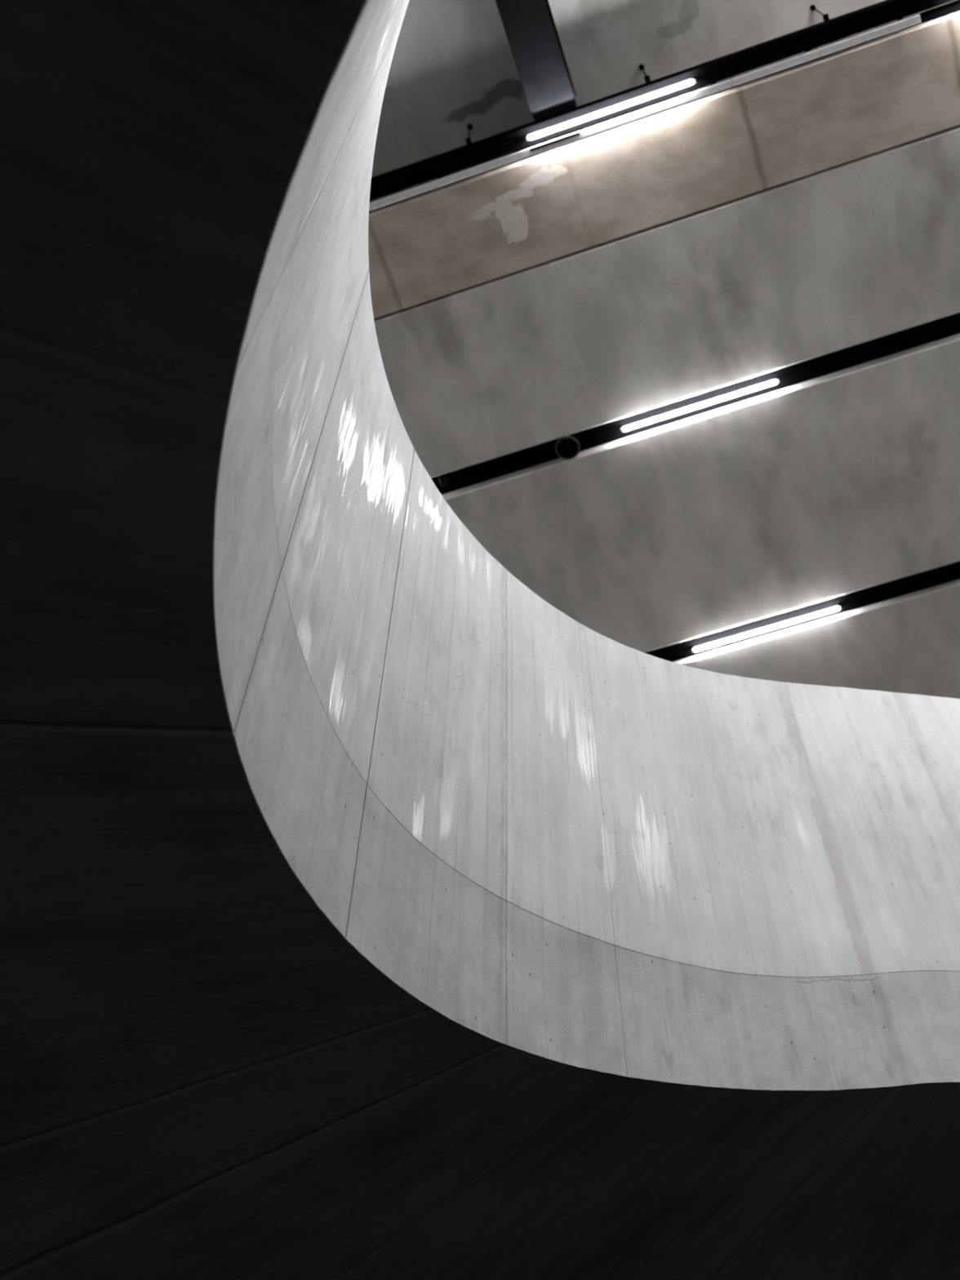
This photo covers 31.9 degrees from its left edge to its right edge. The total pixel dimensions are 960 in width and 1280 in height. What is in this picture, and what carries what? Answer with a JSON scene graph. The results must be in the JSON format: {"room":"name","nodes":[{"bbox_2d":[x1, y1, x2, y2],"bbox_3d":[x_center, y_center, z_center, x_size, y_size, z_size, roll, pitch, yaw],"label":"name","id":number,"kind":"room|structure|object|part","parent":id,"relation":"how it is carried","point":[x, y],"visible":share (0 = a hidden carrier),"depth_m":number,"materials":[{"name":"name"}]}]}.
{"room":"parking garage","nodes":[
{"label":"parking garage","id":0,"kind":"room"},
{"bbox_2d":[0,0,959,1279],"bbox_3d":[1.765,-0.230,3.354,13.136,2.442,13.275,2,-63,0],"label":"ceiling","id":1,"kind":"structure","parent":0,"point":[202,1077],"depth_m":3.25,"materials":[{"name":"concrete"}]},
{"bbox_2d":[212,0,959,1091],"bbox_3d":[1.780,-0.749,4.388,4.692,4.758,4.831,2,-63,0],"label":"balustrade","id":2,"kind":"object","parent":1,"relation":"attached to","point":[570,843],"visible":0.98,"depth_m":4.70,"materials":[{"name":"concrete"}]},
{"bbox_3d":[-0.438,-1.193,4.647,0.212,3.594,0.756,6,-63,-2],"label":"wall panel","id":3,"kind":"part","parent":2,"relation":"part of","materials":[{"name":"concrete"}]},
{"bbox_3d":[-0.409,-0.394,4.576,0.204,2.395,0.670,-11,-64,7],"label":"wall panel","id":4,"kind":"part","parent":2,"relation":"part of","materials":[{"name":"concrete"}]},
{"bbox_3d":[0.780,-2.486,3.933,3.250,4.041,0.865,-28,-67,14],"label":"wall panel","id":5,"kind":"part","parent":2,"relation":"part of","materials":[{"name":"concrete"}]},
{"bbox_3d":[-0.166,0.079,4.949,0.205,2.327,0.660,-29,-67,14],"label":"wall panel","id":6,"kind":"part","parent":2,"relation":"part of","materials":[{"name":"concrete"}]},
{"bbox_3d":[0.165,0.362,5.314,0.443,2.173,0.190,41,-70,-18],"label":"wall panel","id":7,"kind":"part","parent":2,"relation":"part of","materials":[{"name":"concrete"}]},
{"bbox_3d":[1.195,0.664,5.962,1.968,2.688,0.293,20,-65,-9],"label":"wall panel","id":8,"kind":"part","parent":2,"relation":"part of","materials":[{"name":"concrete"}]},
{"bbox_2d":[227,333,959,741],"bbox_3d":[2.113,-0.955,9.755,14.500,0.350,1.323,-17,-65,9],"label":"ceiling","id":9,"kind":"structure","parent":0,"point":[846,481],"depth_m":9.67,"materials":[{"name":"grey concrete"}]},
{"bbox_2d":[431,312,959,494],"bbox_3d":[2.313,-1.679,9.325,12.419,0.164,0.136,-16,-65,9],"label":"channel","id":10,"kind":"object","parent":9,"relation":"attached to","point":[948,326],"visible":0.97,"depth_m":9.44,"materials":[{"name":"black paint"}]},
{"bbox_2d":[555,434,579,459],"bbox_3d":[0.497,-1.103,9.540,0.140,0.078,0.140,-16,-65,9],"label":"round fixture","id":11,"kind":"object","parent":10,"relation":"attached to","point":[566,446],"visible":1,"depth_m":9.51,"materials":[{"name":"black paint"}]},
{"bbox_2d":[620,377,779,431],"bbox_3d":[1.228,-1.318,9.408,0.914,0.054,0.028,-16,-65,9],"label":"fluorescent tube","id":12,"kind":"object","parent":10,"relation":"attached to","point":[773,382],"visible":1,"depth_m":9.39,"materials":[{"name":"white"}]},
{"bbox_2d":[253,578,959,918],"bbox_3d":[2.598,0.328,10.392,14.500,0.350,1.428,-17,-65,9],"label":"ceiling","id":13,"kind":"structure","parent":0,"point":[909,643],"depth_m":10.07,"materials":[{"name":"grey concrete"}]},
{"bbox_2d":[644,560,959,662],"bbox_3d":[2.846,-0.460,9.933,11.468,0.155,0.130,-17,-65,9],"label":"channel","id":14,"kind":"object","parent":13,"relation":"attached to","point":[949,572],"visible":0.04,"depth_m":9.99,"materials":[{"name":"black paint"}]},
{"bbox_2d":[691,604,841,652],"bbox_3d":[1.707,-0.070,10.027,0.914,0.054,0.028,-16,-65,9],"label":"fluorescent tube","id":15,"kind":"object","parent":14,"relation":"attached to","point":[836,608],"visible":1,"depth_m":10.00,"materials":[{"name":"white"}]},
{"bbox_2d":[371,0,884,177],"bbox_3d":[1.128,-3.791,8.872,14.500,0.210,1.560,-17,-65,9],"label":"ceiling","id":16,"kind":"structure","parent":0,"point":[453,67],"depth_m":9.07,"materials":[{"name":"concrete"}]},
{"bbox_2d":[495,0,582,142],"bbox_3d":[0.204,-3.374,8.702,0.253,0.495,1.532,-16,-65,9],"label":"steel beam","id":17,"kind":"structure","parent":16,"relation":"attached to","point":[530,28],"depth_m":8.62,"materials":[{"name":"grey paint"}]},
{"bbox_2d":[368,0,955,210],"bbox_3d":[1.725,-3.165,8.737,12.669,0.576,0.171,-17,-65,9],"label":"channel","id":18,"kind":"object","parent":16,"relation":"hanging from","point":[828,31],"depth_m":8.66,"materials":[{"name":"black paint"}]},
{"bbox_3d":[-0.929,-2.221,9.007,4.682,0.136,0.041,-16,-65,9],"label":"edge strip","id":19,"kind":"part","parent":18,"relation":"part of","materials":[{"name":"black metal"}]},
{"bbox_2d":[525,78,696,141],"bbox_3d":[0.672,-2.741,8.671,0.914,0.054,0.028,-16,-65,9],"label":"fluorescent tube","id":20,"kind":"object","parent":18,"relation":"attached to","point":[686,83],"visible":1,"depth_m":8.65,"materials":[{"name":"white"}]},
{"bbox_3d":[1.771,-3.258,8.722,0.007,0.480,0.007,-17,-65,9],"label":"hanger rod","id":21,"kind":"part","parent":18,"relation":"part of","materials":[{"name":"black paint"}]},
{"bbox_3d":[1.753,-3.017,8.569,0.975,0.130,0.039,-16,-65,9],"label":"edge strip","id":22,"kind":"part","parent":18,"relation":"part of","materials":[{"name":"black metal"}]},
{"bbox_2d":[368,0,959,319],"bbox_3d":[1.459,-2.783,9.071,14.500,0.750,0.540,-17,-65,9],"label":"ceiling","id":23,"kind":"structure","parent":0,"point":[902,86],"depth_m":8.81,"materials":[{"name":"beige concrete"}]},
{"bbox_2d":[368,0,959,212],"bbox_3d":[1.359,-2.898,8.668,14.500,0.010,0.058,-17,-65,9],"label":"trim","id":24,"kind":"structure","parent":23,"relation":"attached to","point":[953,6],"depth_m":8.68,"materials":[{"name":"black paint"}]},
{"bbox_2d":[373,124,959,319],"bbox_3d":[1.542,-2.395,8.879,14.500,0.020,0.026,-16,-65,9],"label":"trim","id":25,"kind":"structure","parent":23,"relation":"attached to","point":[959,125],"depth_m":8.96,"materials":[{"name":"black paint"}]},
{"bbox_2d":[373,126,959,478],"bbox_3d":[1.701,-2.046,9.214,14.500,0.350,0.967,-17,-65,9],"label":"ceiling","id":26,"kind":"structure","parent":0,"point":[866,249],"depth_m":9.15,"materials":[{"name":"grey concrete"}]}
]}

